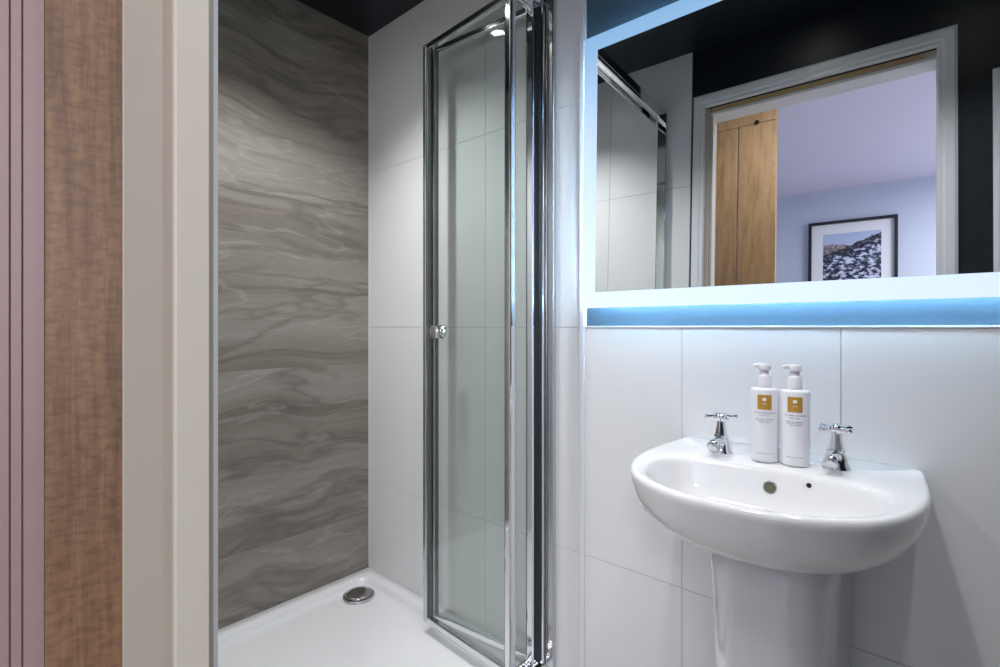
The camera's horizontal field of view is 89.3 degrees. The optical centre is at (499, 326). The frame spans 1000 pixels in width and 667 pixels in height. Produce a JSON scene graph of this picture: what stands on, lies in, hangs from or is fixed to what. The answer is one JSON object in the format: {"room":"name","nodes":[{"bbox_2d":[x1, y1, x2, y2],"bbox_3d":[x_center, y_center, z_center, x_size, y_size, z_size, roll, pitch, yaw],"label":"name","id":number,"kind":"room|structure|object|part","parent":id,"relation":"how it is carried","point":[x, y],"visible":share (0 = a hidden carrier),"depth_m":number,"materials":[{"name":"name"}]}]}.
{"room":"bathroom","nodes":[
{"label":"bathroom","id":0,"kind":"room"},
{"bbox_2d":[218,0,368,628],"bbox_3d":[-0.883,-0.160,1.645,0.100,2.500,1.024,0,0,41],"label":"wall","id":1,"kind":"structure","parent":0,"point":[293,77],"depth_m":1.74,"materials":[{"name":"grey stone"}]},
{"bbox_2d":[297,0,423,35],"bbox_3d":[0.121,-1.190,0.818,2.700,0.100,1.112,0,0,41],"label":"ceiling","id":2,"kind":"structure","parent":0,"point":[367,17],"depth_m":1.82,"materials":[{"name":"paint"}]},
{"bbox_2d":[369,0,999,666],"bbox_3d":[0.473,-0.160,1.216,2.700,2.500,0.150,0,0,41],"label":"wall","id":3,"kind":"structure","parent":0,"point":[927,400],"depth_m":1.31,"materials":[{"name":"white tile"}]},
{"bbox_2d":[368,37,368,565],"bbox_3d":[-0.514,-0.100,1.985,0.003,2.080,0.003,0,0,41],"label":"trim","id":4,"kind":"structure","parent":3,"relation":"attached to","point":[368,37],"depth_m":1.98,"materials":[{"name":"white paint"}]},
{"bbox_2d":[579,0,586,666],"bbox_3d":[0.221,-0.025,1.344,0.015,2.230,0.016,0,0,41],"label":"trim","id":5,"kind":"structure","parent":3,"relation":"attached to","point":[582,3],"depth_m":1.34,"materials":[{"name":"white paint"}]},
{"bbox_2d":[582,0,999,307],"bbox_3d":[0.600,-0.395,0.988,0.995,0.694,0.019,0,-1,40],"label":"led mirror","id":6,"kind":"object","parent":3,"relation":"attached to","point":[735,151],"visible":1,"depth_m":0.99,"materials":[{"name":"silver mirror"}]},
{"bbox_2d":[584,325,999,327],"bbox_3d":[0.796,-0.001,0.839,1.516,0.004,0.014,0,0,41],"label":"trim","id":7,"kind":"structure","parent":3,"relation":"attached to","point":[969,326],"depth_m":1.01,"materials":[{"name":"white paint"}]},
{"bbox_3d":[0.121,1.140,0.817,2.700,0.100,1.114,0,0,41],"label":"floor","id":8,"kind":"structure","parent":0,"visible":0},
{"bbox_2d":[218,567,547,666],"bbox_3d":[-0.478,1.015,1.347,0.899,0.150,0.910,0,0,41],"label":"shower tray","id":9,"kind":"object","parent":8,"relation":"on","point":[314,628],"visible":0.76,"depth_m":1.58,"materials":[{"name":"ceramic"}]},
{"bbox_2d":[342,586,374,603],"bbox_3d":[-0.507,0.956,1.815,0.114,0.016,0.114,0,0,41],"label":"shower drain","id":10,"kind":"object","parent":9,"relation":"on","point":[359,594],"visible":1,"depth_m":1.80,"materials":[{"name":"silver metal"}]},
{"bbox_2d":[423,0,555,666],"bbox_3d":[-0.309,0.005,1.197,0.434,1.870,0.908,0,0,41],"label":"shower door","id":11,"kind":"structure","parent":9,"relation":"on","point":[540,15],"depth_m":1.39,"materials":[{"name":"silver glass"}]},
{"bbox_3d":[-0.229,0.019,1.591,0.017,1.809,0.022,0,0,41],"label":"post","id":12,"kind":"part","parent":11,"relation":"part of","materials":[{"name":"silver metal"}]},
{"bbox_3d":[-0.208,0.019,1.609,0.016,1.809,0.022,0,0,36],"label":"post","id":13,"kind":"part","parent":11,"relation":"part of","materials":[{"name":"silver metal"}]},
{"bbox_3d":[-0.203,0.015,1.557,0.042,0.042,0.007,0,0,45],"label":"knob","id":14,"kind":"part","parent":11,"relation":"part of","materials":[{"name":"silver metal"}]},
{"bbox_3d":[-0.186,0.015,1.574,0.044,0.044,0.032,0,0,41],"label":"knob","id":15,"kind":"part","parent":11,"relation":"part of","materials":[{"name":"silver metal"}]},
{"bbox_3d":[-0.102,-0.875,1.465,0.342,0.019,0.018,0,0,45],"label":"rail","id":16,"kind":"part","parent":11,"relation":"part of","materials":[{"name":"silver metal"}]},
{"bbox_3d":[-0.102,0.914,1.465,0.342,0.019,0.018,0,0,45],"label":"rail","id":17,"kind":"part","parent":11,"relation":"part of","materials":[{"name":"silver metal"}]},
{"bbox_3d":[-0.061,-0.875,1.505,0.344,0.019,0.018,0,0,36],"label":"rail","id":18,"kind":"part","parent":11,"relation":"part of","materials":[{"name":"silver metal"}]},
{"bbox_3d":[-0.061,0.914,1.505,0.344,0.019,0.018,0,0,36],"label":"rail","id":19,"kind":"part","parent":11,"relation":"part of","materials":[{"name":"silver metal"}]},
{"bbox_3d":[0.027,0.019,1.337,0.022,1.809,0.022,0,0,45],"label":"post","id":20,"kind":"part","parent":11,"relation":"part of","materials":[{"name":"silver metal"}]},
{"bbox_3d":[0.088,0.019,1.398,0.022,1.809,0.022,0,0,36],"label":"post","id":21,"kind":"part","parent":11,"relation":"part of","materials":[{"name":"silver metal"}]},
{"bbox_2d":[630,436,930,666],"bbox_3d":[0.446,0.669,0.863,0.439,0.842,0.414,0,0,41],"label":"basin","id":22,"kind":"object","parent":8,"relation":"on","point":[786,545],"visible":0.95,"depth_m":0.78,"materials":[{"name":"ceramic"}]},
{"bbox_2d":[704,412,737,454],"bbox_3d":[0.426,0.210,0.996,0.084,0.080,0.050,0,0,-39],"label":"tap","id":23,"kind":"object","parent":22,"relation":"on","point":[719,444],"visible":1,"depth_m":0.99,"materials":[{"name":"silver metal"}]},
{"bbox_3d":[0.423,0.229,0.988,0.026,0.029,0.055,0,0,41],"label":"spout","id":24,"kind":"part","parent":23,"relation":"part of","materials":[{"name":"silver metal"}]},
{"bbox_3d":[0.440,0.179,1.007,0.050,0.018,0.050,0,0,-39],"label":"cross handle","id":25,"kind":"part","parent":23,"relation":"part of","materials":[{"name":"silver metal"}]},
{"bbox_2d":[751,363,778,462],"bbox_3d":[0.495,0.158,0.947,0.048,0.182,0.044,0,0,29],"label":"pump bottle","id":26,"kind":"object","parent":22,"relation":"on","point":[764,398],"visible":1,"depth_m":0.93,"materials":[{"name":"white plastic"}]},
{"bbox_2d":[764,482,775,492],"bbox_3d":[0.478,0.284,0.896,0.020,0.020,0.004,0,0,41],"label":"drain","id":27,"kind":"object","parent":22,"relation":"attached to","point":[769,487],"depth_m":0.90,"materials":[{"name":"grey metal"}]},
{"bbox_3d":[0.446,0.312,0.863,0.439,0.130,0.414,0,0,41],"label":"bowl","id":28,"kind":"part","parent":22,"relation":"part of","materials":[{"name":"ceramic"}]},
{"bbox_2d":[780,364,809,466],"bbox_3d":[0.535,0.158,0.917,0.048,0.182,0.044,0,0,30],"label":"pump bottle","id":29,"kind":"object","parent":22,"relation":"on","point":[794,401],"visible":1,"depth_m":0.90,"materials":[{"name":"white plastic"}]},
{"bbox_2d":[819,422,852,471],"bbox_3d":[0.581,0.210,0.875,0.050,0.080,0.085,0,0,34],"label":"tap","id":30,"kind":"object","parent":22,"relation":"on","point":[835,458],"visible":1,"depth_m":0.88,"materials":[{"name":"silver metal"}]},
{"bbox_3d":[0.574,0.229,0.871,0.026,0.029,0.055,0,0,41],"label":"spout","id":31,"kind":"part","parent":30,"relation":"part of","materials":[{"name":"silver metal"}]},
{"bbox_3d":[0.591,0.179,0.890,0.050,0.018,0.050,0,0,34],"label":"cross handle","id":32,"kind":"part","parent":30,"relation":"part of","materials":[{"name":"silver metal"}]},
{"bbox_3d":[0.064,-0.160,0.186,3.650,2.500,0.089,0,0,41],"label":"wall","id":33,"kind":"structure","parent":0,"visible":0},
{"bbox_2d":[122,0,217,666],"bbox_3d":[-0.119,0.068,0.358,0.782,2.044,0.103,0,0,41],"label":"door frame","id":34,"kind":"structure","parent":33,"relation":"in","point":[170,47],"depth_m":0.57,"materials":[{"name":"paint"}]},
{"bbox_2d":[0,0,121,666],"bbox_3d":[-0.695,0.112,0.388,0.660,1.944,0.038,0,0,-31],"label":"door leaf","id":35,"kind":"structure","parent":34,"relation":"attached to","point":[61,60],"depth_m":0.51,"materials":[{"name":"brown wood"}]},
{"bbox_3d":[-0.694,0.075,0.386,0.532,1.710,0.026,0,0,-31],"label":"grooved panel","id":36,"kind":"part","parent":35,"relation":"part of","materials":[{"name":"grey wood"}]},
{"bbox_3d":[-0.090,0.068,0.391,0.782,2.044,0.014,0,0,41],"label":"casing","id":37,"kind":"part","parent":34,"relation":"part of","materials":[{"name":"white paint"}]}
]}

